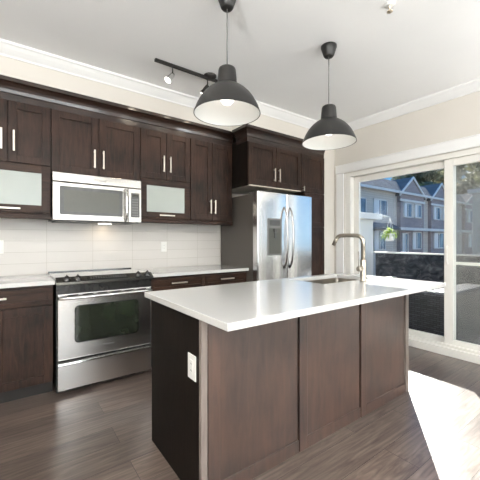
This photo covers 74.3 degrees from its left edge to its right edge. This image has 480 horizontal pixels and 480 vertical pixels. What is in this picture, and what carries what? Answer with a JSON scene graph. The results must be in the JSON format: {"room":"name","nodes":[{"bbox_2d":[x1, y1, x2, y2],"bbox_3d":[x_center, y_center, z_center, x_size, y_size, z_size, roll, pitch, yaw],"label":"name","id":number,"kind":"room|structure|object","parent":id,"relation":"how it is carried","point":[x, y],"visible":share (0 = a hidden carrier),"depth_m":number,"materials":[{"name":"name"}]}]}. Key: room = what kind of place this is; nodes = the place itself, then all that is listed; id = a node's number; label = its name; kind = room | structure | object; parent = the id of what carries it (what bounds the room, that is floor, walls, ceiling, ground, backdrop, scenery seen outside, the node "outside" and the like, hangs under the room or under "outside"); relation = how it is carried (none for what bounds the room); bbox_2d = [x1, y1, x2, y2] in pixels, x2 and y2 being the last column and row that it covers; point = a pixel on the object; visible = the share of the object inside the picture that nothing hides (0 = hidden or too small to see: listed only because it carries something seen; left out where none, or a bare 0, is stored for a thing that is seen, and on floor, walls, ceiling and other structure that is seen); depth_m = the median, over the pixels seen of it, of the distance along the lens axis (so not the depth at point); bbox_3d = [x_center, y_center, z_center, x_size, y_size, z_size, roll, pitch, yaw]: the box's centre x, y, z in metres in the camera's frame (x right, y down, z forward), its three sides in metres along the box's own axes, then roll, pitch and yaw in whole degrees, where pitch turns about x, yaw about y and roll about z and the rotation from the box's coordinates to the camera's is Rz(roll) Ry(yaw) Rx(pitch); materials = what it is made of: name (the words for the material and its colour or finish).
{"room":"kitchen","nodes":[
{"label":"kitchen","id":0,"kind":"room"},
{"bbox_2d":[14,193,243,275],"bbox_3d":[-1.409,-0.176,3.439,6.160,2.830,0.120,0,0,-36],"label":"wall","id":1,"kind":"structure","parent":0,"point":[233,194],"depth_m":4.33,"materials":[{"name":"beige paint"}]},
{"bbox_2d":[0,98,50,213],"bbox_3d":[-1.985,-0.712,2.702,0.612,0.969,0.370,0,0,-36],"label":"upper cabinet","id":2,"kind":"object","parent":1,"relation":"attached to","point":[25,129],"visible":1,"depth_m":2.65,"materials":[{"name":"brown wood"}]},
{"bbox_2d":[0,212,50,219],"bbox_3d":[-2.159,-0.202,2.411,1.236,0.046,0.054,0,0,-36],"label":"rail","id":3,"kind":"object","parent":2,"relation":"attached to","point":[2,214],"visible":1,"depth_m":2.65,"materials":[{"name":"brown wood"}]},
{"bbox_2d":[51,109,139,180],"bbox_3d":[-1.423,-0.896,3.113,0.778,0.599,0.370,0,0,-36],"label":"upper cabinet","id":4,"kind":"object","parent":1,"relation":"attached to","point":[80,144],"visible":0.83,"depth_m":2.96,"materials":[{"name":"brown wood"}]},
{"bbox_2d":[48,171,140,224],"bbox_3d":[-1.397,-0.377,3.078,0.770,0.432,0.456,0,0,-36],"label":"microwave oven","id":5,"kind":"object","parent":4,"relation":"attached to","point":[75,198],"visible":1,"depth_m":2.92,"materials":[{"name":"silver metal"}]},
{"bbox_2d":[0,73,324,157],"bbox_3d":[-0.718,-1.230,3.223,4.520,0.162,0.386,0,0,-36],"label":"crown molding","id":6,"kind":"structure","parent":4,"relation":"attached to","point":[14,89],"depth_m":3.18,"materials":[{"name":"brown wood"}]},
{"bbox_2d":[0,218,220,275],"bbox_3d":[-1.574,0.016,3.238,3.257,0.614,0.008,0,0,-36],"label":"tile backsplash","id":7,"kind":"structure","parent":1,"relation":"attached to","point":[31,246],"depth_m":3.32,"materials":[{"name":"white tile"}]},
{"bbox_2d":[0,240,3,253],"bbox_3d":[-2.145,0.062,2.810,0.075,0.118,0.008,0,0,-36],"label":"wall outlet","id":8,"kind":"object","parent":7,"relation":"attached to","point":[1,241],"visible":1,"depth_m":2.82,"materials":[{"name":"white plastic"}]},
{"bbox_2d":[161,242,166,251],"bbox_3d":[-0.895,0.079,3.724,0.071,0.116,0.008,0,0,-36],"label":"wall outlet","id":9,"kind":"object","parent":7,"relation":"attached to","point":[163,244],"visible":1,"depth_m":3.72,"materials":[{"name":"white plastic"}]},
{"bbox_2d":[140,128,189,219],"bbox_3d":[-0.877,-0.712,3.512,0.570,0.969,0.370,0,0,-36],"label":"upper cabinet","id":10,"kind":"object","parent":1,"relation":"attached to","point":[164,157],"visible":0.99,"depth_m":3.37,"materials":[{"name":"brown wood"}]},
{"bbox_2d":[141,218,232,225],"bbox_3d":[-0.566,-0.202,3.576,1.147,0.046,0.054,0,0,-36],"label":"rail","id":11,"kind":"object","parent":10,"relation":"attached to","point":[143,220],"visible":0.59,"depth_m":3.51,"materials":[{"name":"brown wood"}]},
{"bbox_2d":[190,138,231,221],"bbox_3d":[-0.413,-0.712,3.851,0.575,0.969,0.370,0,0,-36],"label":"upper cabinet","id":12,"kind":"object","parent":1,"relation":"attached to","point":[210,163],"visible":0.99,"depth_m":3.71,"materials":[{"name":"brown wood"}]},
{"bbox_2d":[232,141,300,194],"bbox_3d":[0.268,-0.916,4.157,0.875,0.562,0.680,0,0,-36],"label":"upper cabinet","id":13,"kind":"object","parent":1,"relation":"attached to","point":[255,166],"visible":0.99,"depth_m":3.86,"materials":[{"name":"brown wood"}]},
{"bbox_2d":[0,55,308,142],"bbox_3d":[-1.203,-1.452,3.106,5.898,0.277,0.659,0,0,-36],"label":"wall","id":14,"kind":"structure","parent":0,"point":[9,66],"depth_m":3.07,"materials":[{"name":"beige paint"}]},
{"bbox_2d":[0,38,316,128],"bbox_3d":[-1.079,-1.543,2.936,5.898,0.094,0.420,0,0,-36],"label":"trim","id":15,"kind":"structure","parent":14,"relation":"attached to","point":[9,49],"depth_m":3.03,"materials":[{"name":"white paint"}]},
{"bbox_2d":[0,0,479,122],"bbox_3d":[0.692,-1.641,0.565,6.160,0.100,7.200,0,0,-36],"label":"ceiling","id":16,"kind":"structure","parent":0,"point":[381,61],"depth_m":2.52,"materials":[{"name":"paint"}]},
{"bbox_2d":[154,58,216,92],"bbox_3d":[-0.420,-1.493,2.975,0.790,0.195,0.138,0,0,-36],"label":"track light","id":17,"kind":"object","parent":16,"relation":"attached to","point":[209,76],"visible":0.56,"depth_m":2.91,"materials":[{"name":"black metal"}]},
{"bbox_2d":[193,0,260,125],"bbox_3d":[-0.084,-1.204,2.060,0.434,0.772,0.434,0,0,-36],"label":"pendant lamp","id":18,"kind":"object","parent":16,"relation":"hanging from","point":[226,102],"visible":1,"depth_m":2.06,"materials":[{"name":"black metal"}]},
{"bbox_2d":[302,41,356,149],"bbox_3d":[0.729,-1.194,2.599,0.434,0.792,0.434,0,0,-36],"label":"pendant lamp","id":19,"kind":"object","parent":16,"relation":"hanging from","point":[330,132],"visible":1,"depth_m":2.56,"materials":[{"name":"black metal"}]},
{"bbox_2d":[384,0,395,13],"bbox_3d":[1.011,-1.565,2.136,0.072,0.052,0.072,0,0,-36],"label":"sprinkler","id":20,"kind":"object","parent":16,"relation":"attached to","point":[390,4],"visible":1,"depth_m":2.13,"materials":[{"name":"white metal"}]},
{"bbox_2d":[0,346,479,479],"bbox_3d":[0.692,1.279,0.565,6.160,0.080,7.200,0,0,-36],"label":"floor","id":21,"kind":"structure","parent":0,"point":[102,430],"depth_m":2.00,"materials":[{"name":"brown wood"}]},
{"bbox_2d":[0,285,52,403],"bbox_3d":[-1.980,0.798,2.541,0.778,0.882,0.634,0,0,-36],"label":"base cabinet","id":22,"kind":"object","parent":21,"relation":"on","point":[26,313],"visible":1,"depth_m":2.44,"materials":[{"name":"brown wood"}]},
{"bbox_2d":[0,274,54,288],"bbox_3d":[-2.159,0.340,2.411,1.237,0.032,0.635,0,0,-36],"label":"countertop","id":23,"kind":"structure","parent":22,"relation":"on","point":[37,279],"depth_m":2.52,"materials":[{"name":"white stone"}]},
{"bbox_2d":[47,267,152,392],"bbox_3d":[-1.309,0.760,2.964,0.785,0.959,0.746,0,0,-36],"label":"range","id":24,"kind":"object","parent":21,"relation":"on","point":[102,317],"visible":1,"depth_m":2.69,"materials":[{"name":"silver metal"}]},
{"bbox_2d":[47,267,143,280],"bbox_3d":[-1.337,0.312,3.003,0.785,0.022,0.650,0,0,-36],"label":"cooktop","id":25,"kind":"object","parent":24,"relation":"in","point":[108,272],"depth_m":2.94,"materials":[{"name":"black glass"}]},
{"bbox_2d":[151,274,203,366],"bbox_3d":[-0.781,0.798,3.417,0.584,0.882,0.634,0,0,-36],"label":"base cabinet","id":26,"kind":"object","parent":21,"relation":"on","point":[184,281],"visible":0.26,"depth_m":3.15,"materials":[{"name":"brown wood"}]},
{"bbox_2d":[136,265,248,277],"bbox_3d":[-0.553,0.340,3.585,1.162,0.032,0.635,0,0,-36],"label":"countertop","id":27,"kind":"structure","parent":26,"relation":"on","point":[203,269],"depth_m":3.48,"materials":[{"name":"white stone"}]},
{"bbox_2d":[204,271,245,285],"bbox_3d":[-0.319,0.798,3.755,0.557,0.882,0.634,0,0,-36],"label":"base cabinet","id":28,"kind":"object","parent":21,"relation":"on","point":[210,279],"visible":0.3,"depth_m":3.51,"materials":[{"name":"brown wood"}]},
{"bbox_2d":[221,190,311,281],"bbox_3d":[0.363,0.339,4.100,0.908,1.800,0.844,0,0,-36],"label":"refrigerator","id":29,"kind":"object","parent":21,"relation":"on","point":[270,234],"visible":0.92,"depth_m":3.77,"materials":[{"name":"silver metal"}]},
{"bbox_2d":[152,294,408,479],"bbox_3d":[0.411,0.798,2.292,1.938,0.882,0.655,0,0,-36],"label":"kitchen island","id":30,"kind":"object","parent":21,"relation":"on","point":[260,396],"visible":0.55,"depth_m":1.77,"materials":[{"name":"brown wood"}]},
{"bbox_2d":[188,352,195,381],"bbox_3d":[-0.232,0.610,1.522,0.008,0.120,0.079,0,0,-36],"label":"wall outlet","id":31,"kind":"object","parent":30,"relation":"attached to","point":[191,358],"visible":1,"depth_m":1.51,"materials":[{"name":"white plastic"}]},
{"bbox_2d":[190,359,192,374],"bbox_3d":[-0.234,0.610,1.520,0.003,0.070,0.033,0,0,-36],"label":"receptacle","id":32,"kind":"object","parent":31,"relation":"attached to","point":[191,360],"depth_m":1.52,"materials":[{"name":"white plastic"}]},
{"bbox_2d":[145,273,445,331],"bbox_3d":[0.483,0.340,2.187,1.994,0.032,0.926,0,0,-36],"label":"island countertop","id":33,"kind":"structure","parent":30,"relation":"on","point":[234,306],"depth_m":1.83,"materials":[{"name":"white stone"}]},
{"bbox_2d":[305,278,352,283],"bbox_3d":[0.766,0.454,2.657,0.672,0.194,0.402,0,0,-36],"label":"sink","id":34,"kind":"object","parent":33,"relation":"in","point":[330,280],"visible":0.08,"depth_m":2.91,"materials":[{"name":"metal"}]},
{"bbox_2d":[332,233,366,281],"bbox_3d":[0.882,0.134,2.575,0.094,0.379,0.294,0,0,-36],"label":"kitchen faucet","id":35,"kind":"object","parent":33,"relation":"on","point":[362,268],"visible":0.99,"depth_m":2.48,"materials":[{"name":"silver metal"}]},
{"bbox_2d":[286,153,323,275],"bbox_3d":[0.814,0.021,4.556,0.470,2.436,0.680,0,0,-36],"label":"pantry cabinet","id":36,"kind":"object","parent":21,"relation":"on","point":[312,167],"visible":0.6,"depth_m":4.35,"materials":[{"name":"brown wood"}]},
{"bbox_2d":[323,150,334,273],"bbox_3d":[1.086,-0.035,4.780,0.227,2.549,0.659,0,0,-36],"label":"wall","id":37,"kind":"structure","parent":0,"point":[329,155],"depth_m":4.51,"materials":[{"name":"beige paint"}]},
{"bbox_2d":[361,212,389,275],"bbox_3d":[2.051,0.392,5.743,2.137,1.795,0.244,0,0,-36],"label":"column","id":38,"kind":"structure","parent":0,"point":[367,219],"depth_m":6.08,"materials":[{"name":"white paint"}]},
{"bbox_2d":[378,218,398,240],"bbox_3d":[2.962,-0.214,6.281,0.413,0.476,0.383,0,0,-36],"label":"hanging plant","id":39,"kind":"object","parent":38,"relation":"hanging from","point":[389,236],"visible":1,"depth_m":6.23,"materials":[{"name":"green plant"}]},
{"bbox_2d":[386,234,394,240],"bbox_3d":[2.978,-0.051,6.282,0.196,0.150,0.196,0,0,-36],"label":"flower pot","id":40,"kind":"object","parent":39,"relation":"on","point":[391,236],"depth_m":6.21,"materials":[{"name":"white plastic"}]},
{"bbox_2d":[334,91,479,272],"bbox_3d":[3.114,-0.176,2.336,0.160,2.830,7.000,0,0,-36],"label":"wall","id":41,"kind":"structure","parent":0,"point":[459,117],"depth_m":3.68,"materials":[{"name":"beige paint"}]},
{"bbox_2d":[336,173,343,272],"bbox_3d":[2.238,0.151,3.380,0.020,2.175,2.880,0,0,-36],"label":"trim","id":42,"kind":"structure","parent":41,"relation":"attached to","point":[340,177],"depth_m":4.48,"materials":[{"name":"white paint"}]},
{"bbox_2d":[335,134,479,174],"bbox_3d":[2.234,-0.999,3.377,0.030,0.119,2.910,0,0,-36],"label":"trim","id":43,"kind":"structure","parent":41,"relation":"attached to","point":[472,141],"depth_m":3.66,"materials":[{"name":"white paint"}]},
{"bbox_2d":[345,147,479,363],"bbox_3d":[2.293,0.154,3.420,0.175,2.170,2.820,0,0,-36],"label":"door","id":44,"kind":"structure","parent":41,"relation":"in","point":[447,345],"depth_m":3.45,"materials":[{"name":"white plastic"}]},
{"bbox_2d":[347,78,479,130],"bbox_3d":[3.207,-1.543,1.995,0.090,0.094,6.338,0,0,-36],"label":"trim","id":45,"kind":"structure","parent":41,"relation":"attached to","point":[472,86],"depth_m":3.58,"materials":[{"name":"white paint"}]},
{"bbox_2d":[469,337,479,344],"bbox_3d":[4.009,1.389,2.866,1.908,0.200,6.800,0,0,-36],"label":"floor","id":46,"kind":"structure","parent":0,"point":[477,340],"depth_m":4.02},
{"bbox_2d":[374,251,479,289],"bbox_3d":[4.663,0.756,3.406,0.035,1.066,6.900,0,0,-36],"label":"balcony railing","id":47,"kind":"object","parent":46,"relation":"on","point":[404,265],"visible":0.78,"depth_m":5.45,"materials":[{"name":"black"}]},
{"bbox_2d":[388,276,479,341],"bbox_3d":[2.479,0.947,4.492,1.220,0.684,1.370,0,0,-36],"label":"wicker sofa","id":48,"kind":"object","parent":46,"relation":"on","point":[426,308],"visible":0.28,"depth_m":3.83,"materials":[{"name":"black wicker"}]},
{"label":"outside","id":49,"kind":"structure","parent":0,"visible":0},
{"bbox_3d":[30.682,2.239,39.214,84.800,0.200,100.000,0,0,-36],"label":"ground","id":50,"kind":"structure","parent":49,"visible":0},
{"bbox_2d":[361,179,398,275],"bbox_3d":[4.561,-0.956,20.637,8.100,6.190,7.560,0,0,-36],"label":"townhouse","id":51,"kind":"structure","parent":50,"relation":"on","point":[376,195],"depth_m":19.20,"materials":[{"name":"beige"}]},
{"bbox_2d":[374,200,378,213],"bbox_3d":[8.246,-1.986,19.089,0.581,0.870,0.003,0,0,-36],"label":"blind","id":52,"kind":"object","parent":51,"relation":"hanging from","point":[376,202],"depth_m":19.07,"materials":[{"name":"white"}]},
{"bbox_2d":[375,231,378,248],"bbox_3d":[8.244,0.014,19.087,0.476,1.110,0.003,0,0,-36],"label":"blind","id":53,"kind":"object","parent":51,"relation":"hanging from","point":[376,232],"depth_m":19.07,"materials":[{"name":"white"}]},
{"bbox_2d":[373,222,400,229],"bbox_3d":[6.641,-0.841,17.538,7.800,0.440,0.580,0,0,-36],"label":"porch roof","id":54,"kind":"structure","parent":51,"relation":"attached to","point":[376,225],"depth_m":18.93,"materials":[{"name":"grey"}]},
{"bbox_2d":[384,176,430,254],"bbox_3d":[9.655,-1.061,24.361,4.480,6.400,7.560,0,0,-36],"label":"townhouse","id":55,"kind":"structure","parent":50,"relation":"on","point":[409,205],"depth_m":21.11,"materials":[{"name":"beige"}]},
{"bbox_2d":[403,234,404,251],"bbox_3d":[10.665,0.339,20.611,0.259,1.460,0.003,0,0,-36],"label":"blind","id":56,"kind":"object","parent":55,"relation":"hanging from","point":[403,234],"depth_m":20.63,"materials":[{"name":"white"}]},
{"bbox_2d":[413,233,415,247],"bbox_3d":[11.854,0.039,21.481,0.465,1.060,0.003,0,0,-36],"label":"blind","id":57,"kind":"object","parent":55,"relation":"hanging from","point":[414,234],"depth_m":21.46,"materials":[{"name":"white"}]},
{"bbox_2d":[390,169,443,184],"bbox_3d":[27.922,-5.020,48.430,9.642,14.338,8.161,0,0,-36],"label":"tree","id":58,"kind":"object","parent":50,"relation":"on","point":[429,177],"visible":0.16,"depth_m":46.46,"materials":[{"name":"green plant"}]},
{"bbox_2d":[420,183,464,253],"bbox_3d":[13.974,-1.086,27.519,6.180,6.450,7.560,0,0,-36],"label":"townhouse","id":59,"kind":"structure","parent":50,"relation":"on","point":[434,205],"depth_m":23.57,"materials":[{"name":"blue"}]},
{"bbox_2d":[435,233,437,247],"bbox_3d":[14.546,0.039,23.448,0.670,1.060,0.003,0,0,-36],"label":"blind","id":60,"kind":"object","parent":59,"relation":"hanging from","point":[436,234],"depth_m":23.46,"materials":[{"name":"white"}]},
{"bbox_2d":[435,164,479,194],"bbox_3d":[50.176,-9.134,70.336,14.705,22.559,16.551,0,0,-36],"label":"tree","id":61,"kind":"object","parent":50,"relation":"on","point":[465,184],"visible":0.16,"depth_m":69.23,"materials":[{"name":"green plant"}]},
{"bbox_2d":[456,194,471,253],"bbox_3d":[19.383,-1.011,31.473,7.180,6.300,7.560,0,0,-36],"label":"townhouse","id":62,"kind":"structure","parent":50,"relation":"on","point":[465,209],"depth_m":26.94,"materials":[{"name":"beige"}]},
{"bbox_2d":[400,227,471,232],"bbox_3d":[17.188,-0.711,25.140,18.000,0.180,0.305,0,0,-36],"label":"porch canopy","id":63,"kind":"object","parent":62,"relation":"attached to","point":[402,228],"visible":0.67,"depth_m":21.94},
{"bbox_2d":[469,234,471,246],"bbox_3d":[19.921,0.039,27.378,0.670,1.060,0.003,0,0,-36],"label":"blind","id":64,"kind":"object","parent":62,"relation":"hanging from","point":[470,235],"depth_m":27.41,"materials":[{"name":"white"}]},
{"bbox_2d":[464,162,479,184],"bbox_3d":[36.658,-5.978,41.492,11.130,16.252,12.114,0,0,43],"label":"tree","id":65,"kind":"object","parent":50,"relation":"on","point":[471,167],"visible":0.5,"depth_m":41.68,"materials":[{"name":"green plant"}]},
{"bbox_2d":[467,188,479,256],"bbox_3d":[14.769,-0.121,12.436,3.400,4.520,8.850,0,0,-36],"label":"stucco building","id":66,"kind":"structure","parent":50,"relation":"on","point":[475,193],"depth_m":14.84,"materials":[{"name":"grey concrete"}]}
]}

